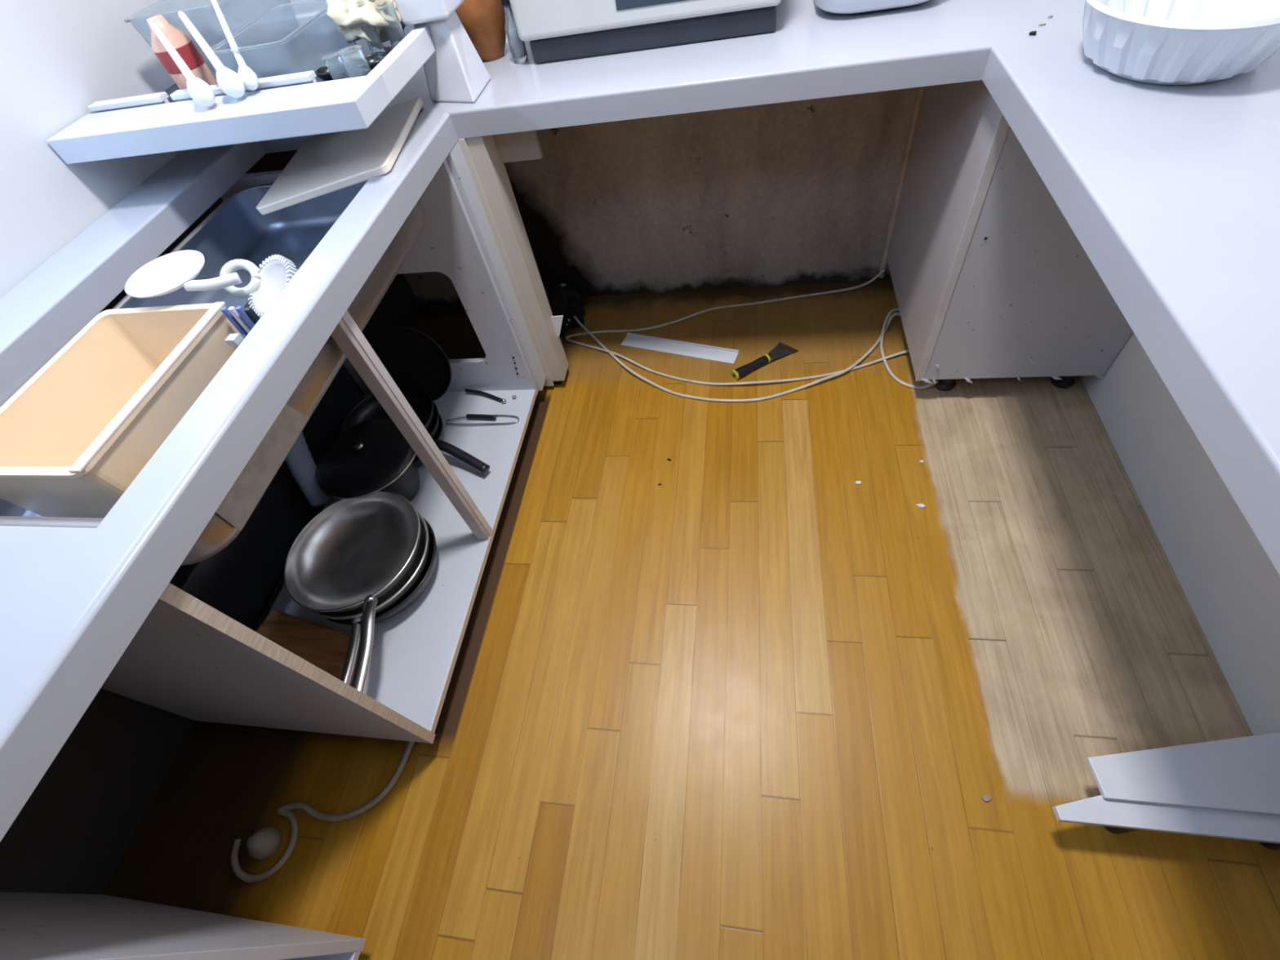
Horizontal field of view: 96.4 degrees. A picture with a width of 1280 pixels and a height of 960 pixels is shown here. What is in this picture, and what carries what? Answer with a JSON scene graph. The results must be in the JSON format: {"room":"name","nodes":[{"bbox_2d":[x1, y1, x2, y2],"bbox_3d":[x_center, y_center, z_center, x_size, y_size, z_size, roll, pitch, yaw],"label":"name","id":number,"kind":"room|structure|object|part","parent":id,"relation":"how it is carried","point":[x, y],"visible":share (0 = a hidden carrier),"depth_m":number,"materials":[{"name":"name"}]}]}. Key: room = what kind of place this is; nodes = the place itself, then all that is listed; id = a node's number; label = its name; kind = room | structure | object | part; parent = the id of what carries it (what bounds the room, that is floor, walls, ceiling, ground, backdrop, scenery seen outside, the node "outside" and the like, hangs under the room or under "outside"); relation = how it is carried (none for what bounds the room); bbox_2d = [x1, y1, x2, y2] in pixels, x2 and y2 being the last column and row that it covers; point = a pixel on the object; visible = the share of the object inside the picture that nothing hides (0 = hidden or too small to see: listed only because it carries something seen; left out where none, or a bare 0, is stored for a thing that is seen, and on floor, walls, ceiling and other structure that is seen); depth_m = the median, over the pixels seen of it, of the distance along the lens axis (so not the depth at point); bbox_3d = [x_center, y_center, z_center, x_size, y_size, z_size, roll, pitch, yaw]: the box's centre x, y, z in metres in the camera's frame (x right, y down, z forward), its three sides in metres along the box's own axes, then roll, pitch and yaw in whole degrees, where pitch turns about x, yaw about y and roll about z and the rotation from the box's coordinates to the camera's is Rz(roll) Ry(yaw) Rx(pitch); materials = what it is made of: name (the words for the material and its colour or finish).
{"room":"damaged room","nodes":[
{"label":"damaged room","id":0,"kind":"room"},
{"bbox_2d":[0,0,418,894],"bbox_3d":[-1.345,-0.088,0.367,0.100,2.550,3.670,0,54,10],"label":"wall","id":1,"kind":"structure","parent":0,"point":[59,58],"depth_m":1.16,"materials":[{"name":"white paint"}]},
{"bbox_2d":[289,0,918,306],"bbox_3d":[0.030,-1.518,1.192,2.293,2.550,0.100,0,54,10],"label":"wall","id":2,"kind":"structure","parent":0,"point":[797,192],"depth_m":1.88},
{"bbox_2d":[102,279,1279,959],"bbox_3d":[0.010,0.721,1.137,2.293,0.020,3.570,0,54,10],"label":"floor","id":3,"kind":"structure","parent":0,"point":[757,701],"depth_m":1.26,"materials":[{"name":"brown wood"}]},
{"bbox_2d":[0,892,366,959],"bbox_3d":[-0.889,0.951,0.606,0.599,0.805,0.780,0,54,10],"label":"base cabinet","id":4,"kind":"object","parent":3,"relation":"on","point":[33,926],"visible":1,"depth_m":0.84,"materials":[{"name":"white wood"}]},
{"bbox_2d":[284,951,359,959],"bbox_3d":[-0.842,1.145,0.865,0.599,0.018,0.744,0,54,10],"label":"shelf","id":5,"kind":"object","parent":4,"relation":"attached to","point":[353,955],"depth_m":1.02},
{"bbox_2d":[246,826,281,860],"bbox_3d":[-0.798,0.763,1.204,0.060,0.056,0.060,0,54,10],"label":"trap","id":6,"kind":"object","parent":3,"relation":"on","point":[265,842],"visible":1,"depth_m":1.19,"materials":[{"name":"grey plastic"}]},
{"bbox_2d":[12,158,537,743],"bbox_3d":[-0.752,-0.064,1.344,0.636,0.805,1.076,0,54,10],"label":"base cabinet","id":7,"kind":"object","parent":3,"relation":"on","point":[188,659],"visible":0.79,"depth_m":1.33,"materials":[{"name":"white wood"}]},
{"bbox_3d":[-1.053,-0.083,1.375,0.012,0.745,1.039,0,54,10],"label":"panel","id":8,"kind":"part","parent":7,"relation":"part of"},
{"bbox_3d":[-0.806,0.343,1.010,0.611,0.745,0.018,0,54,10],"label":"panel","id":9,"kind":"part","parent":7,"relation":"part of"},
{"bbox_2d":[169,366,364,631],"bbox_3d":[-0.973,0.074,1.526,0.057,0.244,0.955,0,54,10],"label":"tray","id":10,"kind":"object","parent":7,"relation":"on","point":[243,580],"visible":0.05,"depth_m":1.47,"materials":[{"name":"plastic"}]},
{"bbox_2d":[255,609,374,685],"bbox_3d":[-0.803,0.424,1.358,0.300,0.045,0.164,11,56,18],"label":"wooden board","id":11,"kind":"object","parent":7,"relation":"on","point":[325,647],"visible":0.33,"depth_m":1.36,"materials":[{"name":"brown wood"}]},
{"bbox_2d":[315,417,419,502],"bbox_3d":[-0.724,-0.031,1.582,0.283,0.211,0.283,0,54,10],"label":"lidded pot","id":12,"kind":"object","parent":7,"relation":"on","point":[372,456],"visible":0.85,"depth_m":1.51,"materials":[{"name":"metal"}]},
{"bbox_3d":[-0.738,-0.087,1.508,0.024,0.024,0.024,0,54,10],"label":"knob","id":13,"kind":"part","parent":12,"relation":"part of","materials":[{"name":"metal"}]},
{"bbox_3d":[-0.720,-0.016,1.603,0.274,0.159,0.274,0,54,10],"label":"pot","id":14,"kind":"part","parent":12,"relation":"part of","materials":[{"name":"black metal"}]},
{"bbox_3d":[-0.688,-0.507,1.627,0.611,0.745,0.018,0,54,10],"label":"panel","id":15,"kind":"part","parent":7,"relation":"part of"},
{"bbox_2d":[324,517,436,684],"bbox_3d":[-0.681,0.295,1.410,0.328,0.080,0.508,0,54,10],"label":"frying pan","id":16,"kind":"object","parent":7,"relation":"on","point":[420,584],"visible":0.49,"depth_m":1.37,"materials":[{"name":"metal"}]},
{"bbox_3d":[-0.655,0.406,1.293,0.032,0.033,0.201,-11,52,2],"label":"handle","id":17,"kind":"part","parent":16,"relation":"part of","materials":[{"name":"metal"}]},
{"bbox_2d":[307,510,429,620],"bbox_3d":[-0.684,0.207,1.446,0.334,0.066,0.334,0,54,10],"label":"frying pan","id":18,"kind":"object","parent":16,"relation":"on","point":[409,580],"visible":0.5,"depth_m":1.40,"materials":[{"name":"metal"}]},
{"bbox_2d":[283,489,420,693],"bbox_3d":[-0.707,0.255,1.371,0.343,0.091,0.521,0,54,10],"label":"frying pan","id":19,"kind":"object","parent":18,"relation":"on","point":[352,553],"visible":0.95,"depth_m":1.45,"materials":[{"name":"metal"}]},
{"bbox_3d":[-0.596,0.357,1.236,0.039,0.031,0.229,-11,52,2],"label":"handle","id":20,"kind":"part","parent":19,"relation":"part of","materials":[{"name":"metal"}]},
{"bbox_2d":[267,389,534,730],"bbox_3d":[-0.696,0.130,1.601,0.611,0.018,1.039,0,54,10],"label":"shelf","id":21,"kind":"object","parent":7,"relation":"attached to","point":[415,653],"depth_m":1.48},
{"bbox_2d":[368,325,451,401],"bbox_3d":[-0.701,-0.350,1.742,0.257,0.248,0.092,0,54,10],"label":"pan","id":22,"kind":"object","parent":7,"relation":"in","point":[410,356],"visible":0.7,"depth_m":1.74,"materials":[{"name":"black metal"}]},
{"bbox_3d":[-0.466,-0.068,1.241,0.031,0.720,0.030,0,54,10],"label":"post","id":23,"kind":"part","parent":7,"relation":"part of","materials":[{"name":"brown wood"}]},
{"bbox_3d":[-0.449,-0.073,1.242,0.002,0.720,0.019,0,54,10],"label":"post","id":24,"kind":"part","parent":7,"relation":"part of","materials":[{"name":"brown wood"}]},
{"bbox_2d":[413,413,489,474],"bbox_3d":[-0.643,-0.124,1.725,0.456,0.070,0.278,0,54,10],"label":"saute pan","id":25,"kind":"object","parent":7,"relation":"on","point":[443,446],"visible":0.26,"depth_m":1.65,"materials":[{"name":"black metal"}]},
{"bbox_2d":[414,401,439,457],"bbox_3d":[-0.737,-0.145,1.731,0.282,0.049,0.282,0,54,10],"label":"saute pan","id":26,"kind":"object","parent":25,"relation":"on","point":[433,430],"visible":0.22,"depth_m":1.72,"materials":[{"name":"black metal"}]},
{"bbox_2d":[339,384,433,435],"bbox_3d":[-0.746,-0.168,1.709,0.282,0.049,0.282,0,54,10],"label":"saute pan","id":27,"kind":"object","parent":26,"relation":"on","point":[368,408],"visible":0.36,"depth_m":1.76,"materials":[{"name":"black metal"}]},
{"bbox_3d":[-0.532,-0.073,1.657,0.222,0.056,0.040,18,58,22],"label":"handle","id":28,"kind":"part","parent":25,"relation":"part of","materials":[{"name":"black plastic"}]},
{"bbox_2d":[445,413,519,425],"bbox_3d":[-0.490,-0.190,1.779,0.238,0.016,0.042,0,54,10],"label":"tongs","id":29,"kind":"object","parent":7,"relation":"on","point":[468,415],"visible":1,"depth_m":1.78,"materials":[{"name":"metal"}]},
{"bbox_2d":[464,388,506,403],"bbox_3d":[-0.496,-0.273,1.843,0.159,0.018,0.020,17,58,21],"label":"skewer","id":30,"kind":"object","parent":7,"relation":"on","point":[467,390],"visible":1,"depth_m":1.84,"materials":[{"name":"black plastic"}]},
{"bbox_2d":[0,0,1279,841],"bbox_3d":[-0.083,0.019,0.616,2.293,0.055,3.070,0,54,10],"label":"countertop","id":31,"kind":"structure","parent":7,"relation":"on","point":[1171,193],"depth_m":0.81,"materials":[{"name":"white laminate"}]},
{"bbox_2d":[0,180,426,565],"bbox_3d":[-0.731,-0.118,1.287,0.489,0.657,0.944,0,54,10],"label":"sink","id":32,"kind":"object","parent":31,"relation":"in","point":[235,229],"visible":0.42,"depth_m":1.21,"materials":[{"name":"metal"}]},
{"bbox_2d":[0,302,239,518],"bbox_3d":[-0.821,-0.110,0.924,0.256,0.150,0.360,0,54,10],"label":"box","id":33,"kind":"object","parent":32,"relation":"in","point":[77,433],"visible":0.82,"depth_m":0.90,"materials":[{"name":"beige plastic"}]},
{"bbox_2d":[124,249,241,297],"bbox_3d":[-0.777,-0.347,0.972,0.195,0.045,0.087,-13,52,1],"label":"scoop","id":34,"kind":"object","parent":33,"relation":"on","point":[167,273],"visible":1,"depth_m":0.97,"materials":[{"name":"white plastic"}]},
{"bbox_3d":[-0.801,-0.345,0.967,0.142,0.033,0.094,0,54,10],"label":"scoop blade","id":35,"kind":"part","parent":34,"relation":"part of","materials":[{"name":"white plastic"}]},
{"bbox_3d":[-0.717,-0.330,0.960,0.085,0.027,0.026,-17,52,-3],"label":"scoop handle","id":36,"kind":"part","parent":34,"relation":"part of","materials":[{"name":"white plastic"}]},
{"bbox_2d":[220,306,259,347],"bbox_3d":[-0.650,-0.224,0.975,0.050,0.150,0.043,0,54,10],"label":"holder","id":37,"kind":"object","parent":32,"relation":"on","point":[243,319],"visible":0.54,"depth_m":0.94,"materials":[{"name":"blue plastic"}]},
{"bbox_2d":[248,254,297,316],"bbox_3d":[-0.632,-0.332,0.984,0.110,0.070,0.105,0,54,10],"label":"brush","id":38,"kind":"object","parent":32,"relation":"in","point":[275,273],"visible":0.67,"depth_m":0.99,"materials":[{"name":"grey plastic"}]},
{"bbox_2d":[218,258,261,297],"bbox_3d":[-0.698,-0.353,1.001,0.066,0.047,0.062,0,54,10],"label":"ring hook","id":39,"kind":"object","parent":38,"relation":"on","point":[233,265],"visible":0.88,"depth_m":0.99,"materials":[{"name":"white plastic"}]},
{"bbox_2d":[46,24,435,164],"bbox_3d":[-0.774,-0.887,1.294,0.670,0.150,0.675,0,54,10],"label":"shelf","id":40,"kind":"object","parent":31,"relation":"on","point":[292,104],"visible":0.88,"depth_m":1.08,"materials":[{"name":"white plastic"}]},
{"bbox_3d":[-1.042,-0.760,1.182,0.175,0.048,0.026,0,54,10],"label":"rail","id":41,"kind":"part","parent":40,"relation":"part of","materials":[{"name":"white plastic"}]},
{"bbox_2d":[146,14,217,89],"bbox_3d":[-0.960,-0.881,1.196,0.076,0.140,0.076,0,54,10],"label":"sauce bottle","id":42,"kind":"object","parent":40,"relation":"on","point":[181,42],"visible":0.7,"depth_m":1.17,"materials":[{"name":"pink plastic"}]},
{"bbox_2d":[148,20,215,106],"bbox_3d":[-0.881,-0.791,1.090,0.040,0.102,0.253,-38,56,-17],"label":"spoon","id":43,"kind":"object","parent":40,"relation":"on","point":[200,91],"visible":1,"depth_m":1.06,"materials":[{"name":"white plastic"}]},
{"bbox_3d":[-0.894,-0.818,1.097,0.017,0.079,0.201,-35,55,-16],"label":"ladle handle","id":44,"kind":"part","parent":43,"relation":"part of","materials":[{"name":"white plastic"}]},
{"bbox_2d":[123,0,290,80],"bbox_3d":[-0.929,-1.014,1.291,0.227,0.139,0.282,0,54,10],"label":"plastic tub","id":45,"kind":"object","parent":40,"relation":"on","point":[237,14],"visible":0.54,"depth_m":1.19,"materials":[{"name":"clear plastic"}]},
{"bbox_2d":[177,10,245,97],"bbox_3d":[-0.834,-0.817,1.100,0.042,0.103,0.273,-37,56,-17],"label":"spoon","id":46,"kind":"object","parent":40,"relation":"on","point":[229,82],"visible":1,"depth_m":1.06,"materials":[{"name":"white plastic"}]},
{"bbox_3d":[-0.847,-0.844,1.108,0.018,0.079,0.217,-34,55,-15],"label":"ladle handle","id":47,"kind":"part","parent":46,"relation":"part of","materials":[{"name":"white plastic"}]},
{"bbox_2d":[210,0,258,90],"bbox_3d":[-0.790,-0.860,1.112,0.032,0.119,0.267,-24,53,-8],"label":"spoon","id":48,"kind":"object","parent":40,"relation":"on","point":[251,81],"visible":1,"depth_m":1.08,"materials":[{"name":"white plastic"}]},
{"bbox_3d":[-0.805,-0.878,1.115,0.013,0.099,0.226,-26,53,-10],"label":"ladle handle","id":49,"kind":"part","parent":48,"relation":"part of","materials":[{"name":"white plastic"}]},
{"bbox_3d":[-0.775,-0.759,1.133,0.313,0.048,0.026,0,54,10],"label":"rail","id":50,"kind":"part","parent":40,"relation":"part of","materials":[{"name":"white plastic"}]},
{"bbox_2d":[211,0,356,82],"bbox_3d":[-0.727,-0.905,1.201,0.177,0.094,0.297,0,54,10],"label":"plastic tub","id":51,"kind":"object","parent":40,"relation":"on","point":[294,37],"visible":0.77,"depth_m":1.16,"materials":[{"name":"clear plastic"}]},
{"bbox_2d":[162,24,414,102],"bbox_3d":[-0.789,-0.927,1.293,0.640,0.006,0.495,0,54,10],"label":"tray","id":52,"kind":"object","parent":40,"relation":"on","point":[388,46],"depth_m":1.32,"materials":[{"name":"plastic"}]},
{"bbox_2d":[315,65,333,80],"bbox_3d":[-0.629,-0.830,1.170,0.060,0.022,0.060,0,54,10],"label":"bowl","id":53,"kind":"object","parent":40,"relation":"on","point":[322,73],"visible":0.41,"depth_m":1.16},
{"bbox_2d":[321,52,349,79],"bbox_3d":[-0.592,-0.802,1.123,0.037,0.053,0.037,0,54,10],"label":"glass cup","id":54,"kind":"object","parent":40,"relation":"on","point":[332,61],"visible":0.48,"depth_m":1.11,"materials":[{"name":"clear glass"}]},
{"bbox_2d":[337,44,371,77],"bbox_3d":[-0.541,-0.789,1.098,0.047,0.063,0.047,0,54,10],"label":"glass cup","id":55,"kind":"object","parent":40,"relation":"on","point":[353,57],"visible":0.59,"depth_m":1.08,"materials":[{"name":"clear glass"}]},
{"bbox_2d":[325,0,405,43],"bbox_3d":[-0.560,-1.004,1.204,0.172,0.126,0.277,0,54,10],"label":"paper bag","id":56,"kind":"object","parent":40,"relation":"on","point":[347,15],"visible":0.63,"depth_m":1.14,"materials":[{"name":"beige paper"}]},
{"bbox_2d":[358,22,386,53],"bbox_3d":[-0.544,-0.896,1.173,0.031,0.073,0.031,0,54,10],"label":"glass cup","id":57,"kind":"object","parent":40,"relation":"on","point":[375,45],"visible":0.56,"depth_m":1.16,"materials":[{"name":"clear glass"}]},
{"bbox_2d":[365,51,387,70],"bbox_3d":[-0.538,-0.846,1.165,0.064,0.024,0.064,0,54,10],"label":"bowl","id":58,"kind":"object","parent":40,"relation":"on","point":[373,60],"visible":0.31,"depth_m":1.17,"materials":[{"name":"black ceramic"}]},
{"bbox_2d":[374,0,405,48],"bbox_3d":[-0.505,-0.925,1.178,0.037,0.088,0.037,0,54,10],"label":"glass cup","id":59,"kind":"object","parent":40,"relation":"on","point":[395,33],"visible":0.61,"depth_m":1.16,"materials":[{"name":"clear glass"}]},
{"bbox_2d":[256,96,423,214],"bbox_3d":[-0.652,-0.716,1.256,0.325,0.066,0.369,-7,53,5],"label":"cutting board","id":60,"kind":"object","parent":31,"relation":"on","point":[325,163],"visible":0.97,"depth_m":1.21,"materials":[{"name":"white plastic"}]},
{"bbox_2d":[393,0,490,102],"bbox_3d":[-0.440,-0.980,1.233,0.120,0.260,0.142,0,54,10],"label":"shelf column","id":61,"kind":"structure","parent":31,"relation":"on","point":[455,72],"depth_m":1.25,"materials":[{"name":"white plastic"}]},
{"bbox_2d":[454,0,506,61],"bbox_3d":[-0.390,-1.137,1.385,0.124,0.190,0.124,0,54,10],"label":"clay jar","id":62,"kind":"object","parent":31,"relation":"on","point":[483,21],"visible":0.82,"depth_m":1.37,"materials":[{"name":"ceramic"}]},
{"bbox_2d":[500,0,528,63],"bbox_3d":[-0.301,-1.071,1.357,0.038,0.131,0.038,0,54,10],"label":"glass bottle","id":63,"kind":"object","parent":31,"relation":"on","point":[517,46],"visible":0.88,"depth_m":1.36,"materials":[{"name":"clear glass"}]},
{"bbox_2d":[509,0,781,63],"bbox_3d":[0.010,-1.177,1.273,0.597,0.298,0.308,0,54,10],"label":"toaster oven","id":64,"kind":"object","parent":31,"relation":"on","point":[556,30],"visible":1,"depth_m":1.28,"materials":[{"name":"white plastic"}]},
{"bbox_2d":[814,0,929,15],"bbox_3d":[0.527,-1.153,1.241,0.283,0.174,0.248,0,54,10],"label":"rice cooker","id":65,"kind":"object","parent":31,"relation":"on","point":[848,7],"visible":1,"depth_m":1.23,"materials":[{"name":"white plastic"}]},
{"bbox_2d":[1028,31,1036,35],"bbox_3d":[0.739,-0.839,1.075,0.012,0.004,0.012,0,54,10],"label":"crumb","id":66,"kind":"object","parent":31,"relation":"on","point":[1032,33],"visible":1,"depth_m":1.07,"materials":[{"name":"brown food"}]},
{"bbox_2d":[1082,0,1279,84],"bbox_3d":[0.865,-0.729,0.911,0.300,0.094,0.336,0,54,10],"label":"bowl","id":67,"kind":"object","parent":31,"relation":"on","point":[1153,42],"visible":1,"depth_m":0.87,"materials":[{"name":"white plastic"}]},
{"bbox_2d":[230,741,414,883],"bbox_3d":[-0.655,0.689,1.250,0.471,0.024,0.129,-34,55,-15],"label":"hose","id":68,"kind":"object","parent":3,"relation":"on","point":[284,811],"visible":0.95,"depth_m":1.23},
{"bbox_2d":[446,129,568,391],"bbox_3d":[-0.289,-0.556,1.630,0.177,0.804,0.152,0,54,10],"label":"wooden board","id":69,"kind":"object","parent":3,"relation":"on","point":[477,165],"visible":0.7,"depth_m":1.51,"materials":[{"name":"beige wood"}]},
{"bbox_2d":[541,279,584,337],"bbox_3d":[-0.353,-0.664,2.125,0.279,0.168,0.254,0,54,10],"label":"heap","id":70,"kind":"object","parent":3,"relation":"on","point":[566,301],"visible":0.46,"depth_m":2.12,"materials":[{"name":"black"}]},
{"bbox_2d":[621,332,738,364],"bbox_3d":[0.133,-0.459,1.982,0.416,0.010,0.060,14,57,20],"label":"strip","id":71,"kind":"object","parent":3,"relation":"on","point":[635,340],"visible":1,"depth_m":1.98,"materials":[{"name":"white plastic"}]},
{"bbox_2d":[565,312,900,402],"bbox_3d":[0.272,-0.416,1.910,1.201,0.036,0.402,4,54,13],"label":"cable","id":72,"kind":"object","parent":3,"relation":"on","point":[893,315],"visible":0.97,"depth_m":1.82,"materials":[{"name":"white plastic"}]},
{"bbox_2d":[565,269,909,385],"bbox_3d":[0.314,-0.477,1.930,1.175,0.063,0.431,-8,53,4],"label":"cable","id":73,"kind":"object","parent":3,"relation":"on","point":[883,270],"visible":0.94,"depth_m":2.03,"materials":[{"name":"white plastic"}]},
{"bbox_2d":[730,342,798,380],"bbox_3d":[0.401,-0.403,1.881,0.242,0.033,0.070,-27,54,-10],"label":"scraper","id":74,"kind":"object","parent":3,"relation":"on","point":[781,349],"visible":1,"depth_m":1.86,"materials":[{"name":"black plastic"}]},
{"bbox_3d":[0.363,-0.369,1.862,0.127,0.031,0.035,-28,54,-11],"label":"handle","id":75,"kind":"part","parent":74,"relation":"part of","materials":[{"name":"black plastic"}]},
{"bbox_3d":[0.464,-0.417,1.889,0.074,0.009,0.099,35,66,30],"label":"blade","id":76,"kind":"part","parent":74,"relation":"part of","materials":[{"name":"grey metal"}]},
{"bbox_2d":[880,307,937,389],"bbox_3d":[0.828,-0.419,1.808,0.126,0.041,0.350,-4,53,7],"label":"cable","id":77,"kind":"object","parent":3,"relation":"on","point":[891,311],"visible":0.84,"depth_m":1.78,"materials":[{"name":"white plastic"}]},
{"bbox_2d":[915,503,925,508],"bbox_3d":[0.727,0.068,1.482,0.024,0.005,0.011,0,54,10],"label":"flake","id":78,"kind":"object","parent":3,"relation":"on","point":[919,505],"visible":1,"depth_m":1.48,"materials":[{"name":"white plastic"}]},
{"bbox_2d":[981,794,991,801],"bbox_3d":[0.659,0.607,1.090,0.016,0.004,0.010,-13,52,0],"label":"lump","id":79,"kind":"object","parent":3,"relation":"on","point":[987,797],"visible":1,"depth_m":1.09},
{"bbox_2d":[887,80,1133,391],"bbox_3d":[1.008,-0.711,1.511,0.477,0.805,0.602,0,54,10],"label":"base cabinet","id":80,"kind":"object","parent":3,"relation":"on","point":[990,278],"visible":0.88,"depth_m":1.41,"materials":[{"name":"white laminate"}]},
{"bbox_2d":[879,86,925,278],"bbox_3d":[0.801,-0.954,1.722,0.018,0.780,0.018,20,59,23],"label":"trim","id":81,"kind":"structure","parent":80,"relation":"attached to","point":[921,91],"depth_m":1.74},
{"bbox_3d":[0.778,-0.739,1.520,0.018,0.720,0.598,0,54,10],"label":"panel","id":82,"kind":"part","parent":80,"relation":"part of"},
{"bbox_3d":[0.979,-0.505,1.308,0.457,0.720,0.018,0,54,10],"label":"panel","id":83,"kind":"part","parent":80,"relation":"part of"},
{"bbox_2d":[1052,732,1279,849],"bbox_3d":[0.939,0.536,1.024,0.423,0.113,0.177,0,54,10],"label":"base cabinet","id":84,"kind":"object","parent":3,"relation":"on","point":[1228,788],"visible":1,"depth_m":0.97,"materials":[{"name":"white laminate"}]},
{"bbox_2d":[1079,332,1279,735],"bbox_3d":[1.008,-0.077,-0.068,0.100,2.550,3.670,0,54,10],"label":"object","id":85,"kind":"structure","parent":0,"point":[1231,585],"depth_m":1.22,"materials":[{"name":"paint"}]}
]}

